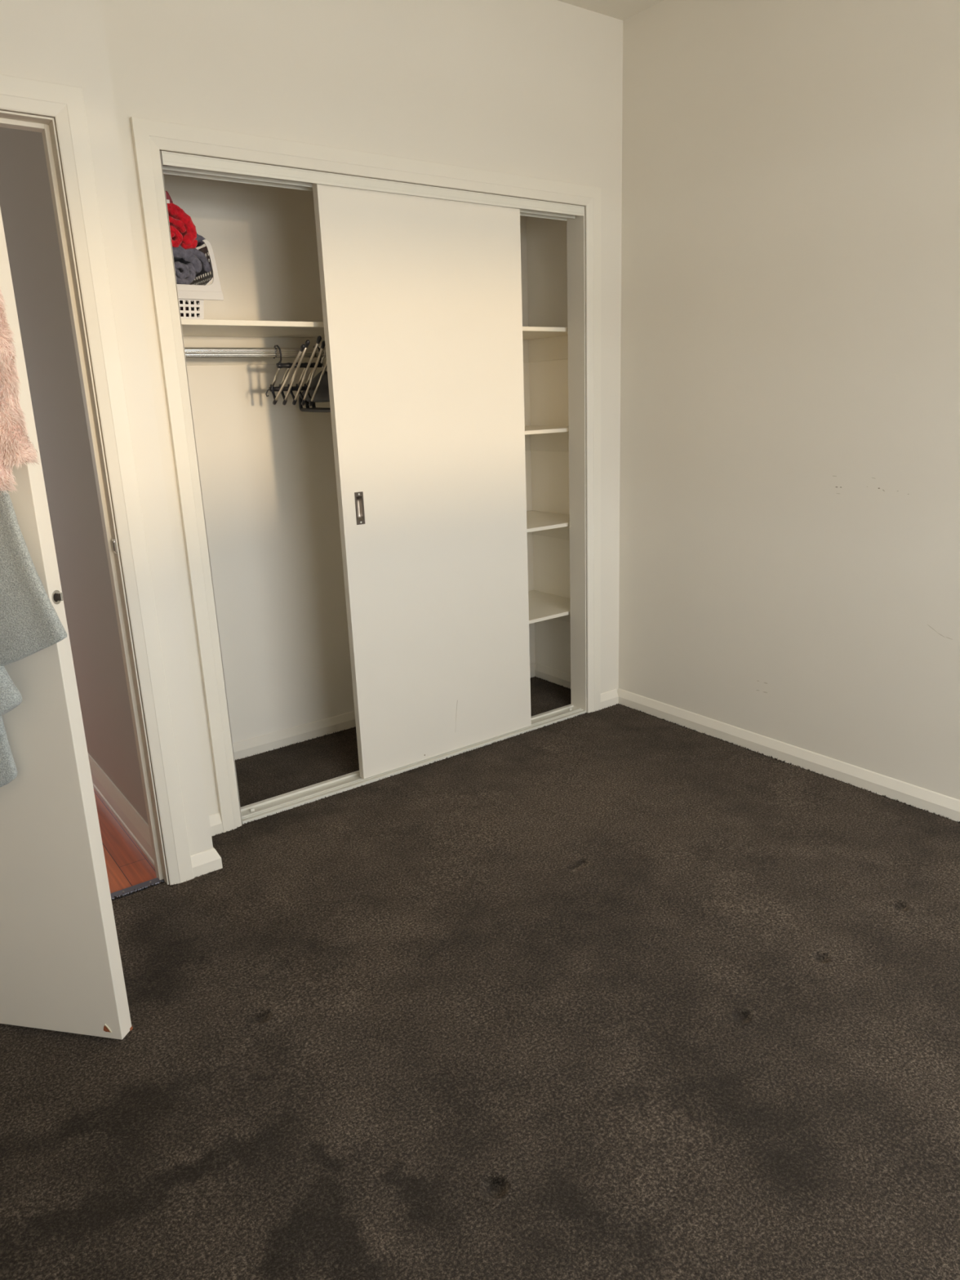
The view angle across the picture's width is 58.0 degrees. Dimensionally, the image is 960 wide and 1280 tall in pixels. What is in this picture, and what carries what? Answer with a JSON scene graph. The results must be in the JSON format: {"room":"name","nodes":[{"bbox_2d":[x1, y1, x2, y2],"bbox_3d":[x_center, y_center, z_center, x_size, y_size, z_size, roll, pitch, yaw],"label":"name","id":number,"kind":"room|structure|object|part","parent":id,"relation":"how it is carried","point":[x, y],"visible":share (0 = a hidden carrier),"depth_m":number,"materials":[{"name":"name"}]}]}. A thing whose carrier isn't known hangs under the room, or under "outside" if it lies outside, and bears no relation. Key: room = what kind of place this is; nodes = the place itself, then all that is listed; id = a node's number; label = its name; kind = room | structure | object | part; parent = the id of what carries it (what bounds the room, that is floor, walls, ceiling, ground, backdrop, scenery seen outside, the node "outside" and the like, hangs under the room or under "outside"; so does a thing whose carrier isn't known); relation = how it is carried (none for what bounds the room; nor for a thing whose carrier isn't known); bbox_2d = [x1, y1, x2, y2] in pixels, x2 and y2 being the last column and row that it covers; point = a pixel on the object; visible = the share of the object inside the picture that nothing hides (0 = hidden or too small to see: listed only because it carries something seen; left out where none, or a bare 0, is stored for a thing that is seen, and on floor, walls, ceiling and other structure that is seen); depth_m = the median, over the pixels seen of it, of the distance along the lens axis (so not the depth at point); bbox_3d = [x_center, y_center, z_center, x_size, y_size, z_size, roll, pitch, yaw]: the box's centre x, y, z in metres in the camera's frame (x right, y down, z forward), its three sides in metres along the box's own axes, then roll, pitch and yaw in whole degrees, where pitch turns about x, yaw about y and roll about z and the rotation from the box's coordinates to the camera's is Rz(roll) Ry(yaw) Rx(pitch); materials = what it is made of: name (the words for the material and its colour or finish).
{"room":"empty bedroom","nodes":[
{"label":"empty bedroom","id":0,"kind":"room"},
{"bbox_2d":[0,127,148,824],"bbox_3d":[-1.988,-0.915,3.681,0.110,2.797,3.317,-13,19,-35],"label":"wall","id":1,"kind":"structure","parent":0,"point":[26,205],"depth_m":2.75,"materials":[{"name":"grey paint"}]},
{"bbox_2d":[88,753,155,866],"bbox_3d":[-1.994,0.356,3.995,0.022,0.106,3.317,-13,19,-35],"label":"baseboard","id":2,"kind":"structure","parent":1,"relation":"attached to","point":[128,816],"depth_m":3.02,"materials":[{"name":"white paint"}]},
{"bbox_2d":[0,0,213,855],"bbox_3d":[-1.471,-0.499,2.119,1.242,2.797,0.327,-13,19,-35],"label":"wall","id":3,"kind":"structure","parent":0,"point":[60,42],"depth_m":2.23,"materials":[{"name":"paint"}]},
{"bbox_2d":[0,207,133,1039],"bbox_3d":[-1.238,-0.089,1.779,0.852,2.038,0.050,1,16,12],"label":"door","id":4,"kind":"structure","parent":3,"relation":"in","point":[61,967],"depth_m":1.85,"materials":[{"name":"paint"}]},
{"bbox_2d":[0,490,66,786],"bbox_3d":[-1.056,-0.017,1.703,0.540,0.836,0.070,2,16,13],"label":"towel","id":5,"kind":"object","parent":4,"relation":"hanging from","point":[29,623],"visible":0.98,"depth_m":1.65,"materials":[{"name":"fabric"}]},
{"bbox_3d":[-1.141,-0.024,1.739,0.356,0.836,0.038,1,16,13],"label":"panel","id":6,"kind":"part","parent":5,"relation":"part of","materials":[{"name":"grey fabric"}]},
{"bbox_3d":[-0.957,-0.172,1.646,0.330,0.508,0.046,1,16,12],"label":"panel","id":7,"kind":"part","parent":5,"relation":"part of","materials":[{"name":"grey fabric"}]},
{"bbox_3d":[-0.833,-0.084,1.698,0.006,0.028,0.027,1,16,12],"label":"latch plate","id":8,"kind":"part","parent":4,"relation":"part of","materials":[{"name":"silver metal"}]},
{"bbox_2d":[0,110,168,884],"bbox_3d":[-1.347,-0.182,2.150,0.867,2.102,0.115,-13,19,-35],"label":"door frame","id":9,"kind":"structure","parent":3,"relation":"attached to","point":[45,125],"depth_m":2.30,"materials":[{"name":"white paint"}]},
{"bbox_2d":[0,74,193,884],"bbox_3d":[-1.311,-0.202,2.094,0.976,2.147,0.018,-13,19,-35],"label":"trim","id":10,"kind":"structure","parent":3,"relation":"attached to","point":[64,104],"depth_m":2.27,"materials":[{"name":"white paint"}]},
{"bbox_2d":[190,847,222,878],"bbox_3d":[-0.915,0.675,2.765,0.094,0.089,0.243,-13,19,-35],"label":"baseboard","id":11,"kind":"structure","parent":3,"relation":"attached to","point":[205,862],"depth_m":2.67,"materials":[{"name":"white paint"}]},
{"bbox_2d":[163,173,535,743],"bbox_3d":[-0.594,-0.936,3.568,2.001,2.797,0.100,-13,19,-35],"label":"wall","id":12,"kind":"structure","parent":0,"point":[267,470],"depth_m":3.40,"materials":[{"name":"white paint"}]},
{"bbox_2d":[181,319,568,364],"bbox_3d":[-0.437,-1.121,3.286,2.001,0.114,0.454,-13,19,-35],"label":"closet shelf","id":13,"kind":"object","parent":12,"relation":"attached to","point":[540,344],"visible":0.34,"depth_m":3.20,"materials":[{"name":"white wood"}]},
{"bbox_2d":[177,239,223,319],"bbox_3d":[-1.059,-1.131,2.751,0.376,0.239,0.309,-13,19,-35],"label":"laundry basket","id":14,"kind":"object","parent":13,"relation":"on","point":[197,291],"visible":0.16,"depth_m":2.72,"materials":[{"name":"white plastic"}]},
{"bbox_2d":[173,261,195,284],"bbox_3d":[-0.965,-1.148,2.736,0.083,0.070,0.173,-13,19,-35],"label":"towel","id":15,"kind":"object","parent":14,"relation":"in","point":[184,273],"visible":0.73,"depth_m":2.67,"materials":[{"name":"fabric"}]},
{"bbox_2d":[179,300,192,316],"bbox_3d":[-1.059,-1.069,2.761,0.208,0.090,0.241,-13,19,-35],"label":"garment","id":16,"kind":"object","parent":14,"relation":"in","point":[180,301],"visible":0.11,"depth_m":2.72,"materials":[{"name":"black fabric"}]},
{"bbox_2d":[172,244,211,276],"bbox_3d":[-0.965,-1.183,2.729,0.191,0.114,0.170,-13,19,-35],"label":"towel","id":17,"kind":"object","parent":16,"relation":"on","point":[198,259],"visible":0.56,"depth_m":2.69,"materials":[{"name":"fabric"}]},
{"bbox_2d":[165,191,197,249],"bbox_3d":[-0.996,-1.288,2.680,0.184,0.162,0.187,-13,19,-35],"label":"blanket","id":18,"kind":"object","parent":17,"relation":"on","point":[183,230],"visible":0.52,"depth_m":2.64,"materials":[{"name":"red fabric"}]},
{"bbox_3d":[-0.950,-1.339,2.612,0.043,0.032,0.010,-13,19,-35],"label":"satin trim","id":19,"kind":"part","parent":18,"relation":"part of","materials":[{"name":"red"}]},
{"bbox_2d":[195,233,205,247],"bbox_3d":[-0.933,-1.247,2.757,0.090,0.099,0.126,-13,19,-35],"label":"towel","id":20,"kind":"object","parent":17,"relation":"on","point":[199,237],"visible":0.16,"depth_m":2.72,"materials":[{"name":"fabric"}]},
{"bbox_2d":[232,662,536,759],"bbox_3d":[-0.510,0.349,3.878,2.001,0.089,0.016,-13,19,-35],"label":"baseboard","id":21,"kind":"structure","parent":12,"relation":"attached to","point":[253,746],"depth_m":3.68,"materials":[{"name":"white paint"}]},
{"bbox_2d":[524,426,568,452],"bbox_3d":[0.179,-0.875,3.820,0.501,0.114,0.456,-13,19,-35],"label":"closet shelf","id":22,"kind":"object","parent":12,"relation":"attached to","point":[547,438],"visible":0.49,"depth_m":3.98,"materials":[{"name":"white wood"}]},
{"bbox_2d":[526,510,569,539],"bbox_3d":[0.194,-0.488,3.928,0.501,0.114,0.456,-13,19,-35],"label":"closet shelf","id":23,"kind":"object","parent":12,"relation":"attached to","point":[553,525],"visible":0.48,"depth_m":3.98,"materials":[{"name":"white wood"}]},
{"bbox_2d":[528,590,570,623],"bbox_3d":[0.208,-0.105,4.035,0.501,0.114,0.456,-13,19,-35],"label":"closet shelf","id":24,"kind":"object","parent":12,"relation":"attached to","point":[543,606],"visible":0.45,"depth_m":4.00,"materials":[{"name":"white wood"}]},
{"bbox_2d":[100,0,622,822],"bbox_3d":[-0.238,-0.828,3.132,2.008,2.797,0.100,-13,19,-35],"label":"wall","id":25,"kind":"structure","parent":0,"point":[532,88],"depth_m":2.81,"materials":[{"name":"paint"}]},
{"bbox_2d":[208,812,223,836],"bbox_3d":[-0.910,0.636,2.905,0.089,0.089,0.016,-13,19,-35],"label":"baseboard","id":26,"kind":"structure","parent":25,"relation":"attached to","point":[215,822],"depth_m":2.91,"materials":[{"name":"white paint"}]},
{"bbox_2d":[129,116,600,832],"bbox_3d":[-0.204,-0.549,3.152,1.771,2.166,0.018,-13,19,-35],"label":"trim","id":27,"kind":"structure","parent":25,"relation":"attached to","point":[150,137],"depth_m":2.76,"materials":[{"name":"white paint"}]},
{"bbox_2d":[160,151,583,221],"bbox_3d":[-0.275,-1.518,2.930,1.620,0.036,0.102,-13,19,-35],"label":"track","id":28,"kind":"object","parent":25,"relation":"attached to","point":[173,163],"visible":0.84,"depth_m":2.73,"materials":[{"name":"white metal"}]},
{"bbox_2d":[160,152,586,824],"bbox_3d":[-0.238,-0.531,3.206,1.659,2.125,0.100,-13,19,-35],"label":"door frame","id":29,"kind":"structure","parent":25,"relation":"attached to","point":[575,227],"depth_m":3.63,"materials":[{"name":"white paint"}]},
{"bbox_2d":[600,688,618,709],"bbox_3d":[0.588,0.282,3.971,0.118,0.089,0.016,-13,19,-35],"label":"baseboard","id":30,"kind":"structure","parent":25,"relation":"attached to","point":[611,698],"depth_m":3.97,"materials":[{"name":"white paint"}]},
{"bbox_2d":[0,676,959,1279],"bbox_3d":[-0.686,0.598,3.143,3.250,0.038,6.300,-13,19,-35],"label":"floor","id":31,"kind":"structure","parent":0,"point":[617,992],"depth_m":1.94,"materials":[{"name":"grey carpet"}]},
{"bbox_2d":[110,877,164,901],"bbox_3d":[-1.305,0.816,2.424,0.827,0.015,0.033,-13,19,-35],"label":"threshold strip","id":32,"kind":"object","parent":31,"relation":"on","point":[147,883],"visible":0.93,"depth_m":2.61,"materials":[{"name":"grey metal"}]},
{"bbox_2d":[240,704,586,824],"bbox_3d":[-0.200,0.471,3.486,1.623,0.032,0.106,-13,19,-35],"label":"floor track","id":33,"kind":"object","parent":31,"relation":"on","point":[285,802],"visible":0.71,"depth_m":3.26,"materials":[{"name":"white metal"}]},
{"bbox_2d":[312,183,531,778],"bbox_3d":[-0.154,-0.538,3.239,0.824,2.041,0.034,-13,19,-35],"label":"sliding door","id":34,"kind":"structure","parent":33,"relation":"on","point":[422,310],"depth_m":3.18,"materials":[{"name":"laminate"}]},
{"bbox_3d":[-0.421,-0.462,3.033,0.033,0.113,0.002,-13,19,-35],"label":"flush pull","id":35,"kind":"part","parent":34,"relation":"part of","materials":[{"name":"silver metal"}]},
{"bbox_2d":[356,496,363,519],"bbox_3d":[-0.425,-0.463,3.038,0.021,0.083,0.013,-13,19,-35],"label":"door handle","id":36,"kind":"object","parent":34,"relation":"on","point":[359,499],"depth_m":3.04,"materials":[{"name":"silver metal"}]},
{"bbox_3d":[-0.015,-0.465,3.773,0.018,1.636,0.456,-13,19,-35],"label":"divider","id":37,"kind":"object","parent":31,"relation":"on","visible":0},
{"bbox_2d":[184,347,326,357],"bbox_3d":[-0.610,-1.031,3.104,1.482,0.040,0.036,-13,19,-35],"label":"hanging rail","id":38,"kind":"object","parent":37,"relation":"attached to","point":[189,352],"visible":0.18,"depth_m":2.96,"materials":[{"name":"silver metal"}]},
{"bbox_2d":[298,345,330,412],"bbox_3d":[-0.569,-0.952,3.155,0.025,0.235,0.437,-13,19,-35],"label":"clothes hanger","id":39,"kind":"object","parent":38,"relation":"hanging from","point":[322,393],"visible":0.43,"depth_m":3.19,"materials":[{"name":"black plastic"}]},
{"bbox_2d":[305,400,327,408],"bbox_3d":[-0.547,-0.957,3.171,0.025,0.235,0.437,-13,19,-35],"label":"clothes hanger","id":40,"kind":"object","parent":38,"relation":"hanging from","point":[307,406],"visible":0.02,"depth_m":3.35,"materials":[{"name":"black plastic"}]},
{"bbox_2d":[311,401,324,408],"bbox_3d":[-0.525,-0.962,3.187,0.025,0.235,0.437,-13,19,-35],"label":"clothes hanger","id":41,"kind":"object","parent":38,"relation":"hanging from","point":[313,406],"visible":0.03,"depth_m":3.37,"materials":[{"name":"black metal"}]},
{"bbox_2d":[557,0,663,20],"bbox_3d":[-0.511,-2.020,2.046,3.470,0.100,7.400,-13,19,-35],"label":"ceiling","id":42,"kind":"structure","parent":0,"point":[622,10],"depth_m":3.16,"materials":[{"name":"beige paint"}]},
{"bbox_2d":[526,0,959,799],"bbox_3d":[1.661,-0.686,2.361,0.139,2.797,4.772,-13,19,-35],"label":"wall","id":43,"kind":"structure","parent":0,"point":[789,464],"depth_m":3.02,"materials":[{"name":"paint"}]},
{"bbox_2d":[534,663,570,688],"bbox_3d":[0.425,0.207,4.260,0.016,0.089,0.456,-13,19,-35],"label":"baseboard","id":44,"kind":"structure","parent":43,"relation":"attached to","point":[550,674],"depth_m":4.33,"materials":[{"name":"white paint"}]},
{"bbox_2d":[617,688,959,822],"bbox_3d":[1.834,0.655,2.461,0.016,0.089,4.000,-13,19,-35],"label":"baseboard","id":45,"kind":"structure","parent":43,"relation":"attached to","point":[920,797],"depth_m":3.25,"materials":[{"name":"white paint"}]},
{"bbox_3d":[-1.075,-0.700,1.513,0.079,0.060,0.072,-13,19,-35],"label":"coat hook","id":46,"kind":"object","parent":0,"visible":0},
{"bbox_2d":[0,286,39,496],"bbox_3d":[-1.040,-0.447,1.529,0.496,0.437,0.104,0,16,7],"label":"robe","id":47,"kind":"object","parent":46,"relation":"hanging from","point":[15,447],"visible":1,"depth_m":1.51,"materials":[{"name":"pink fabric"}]},
{"bbox_3d":[-1.055,-0.454,1.532,0.438,0.425,0.058,1,16,11],"label":"panel","id":48,"kind":"part","parent":47,"relation":"part of","materials":[{"name":"pink"}]}
]}

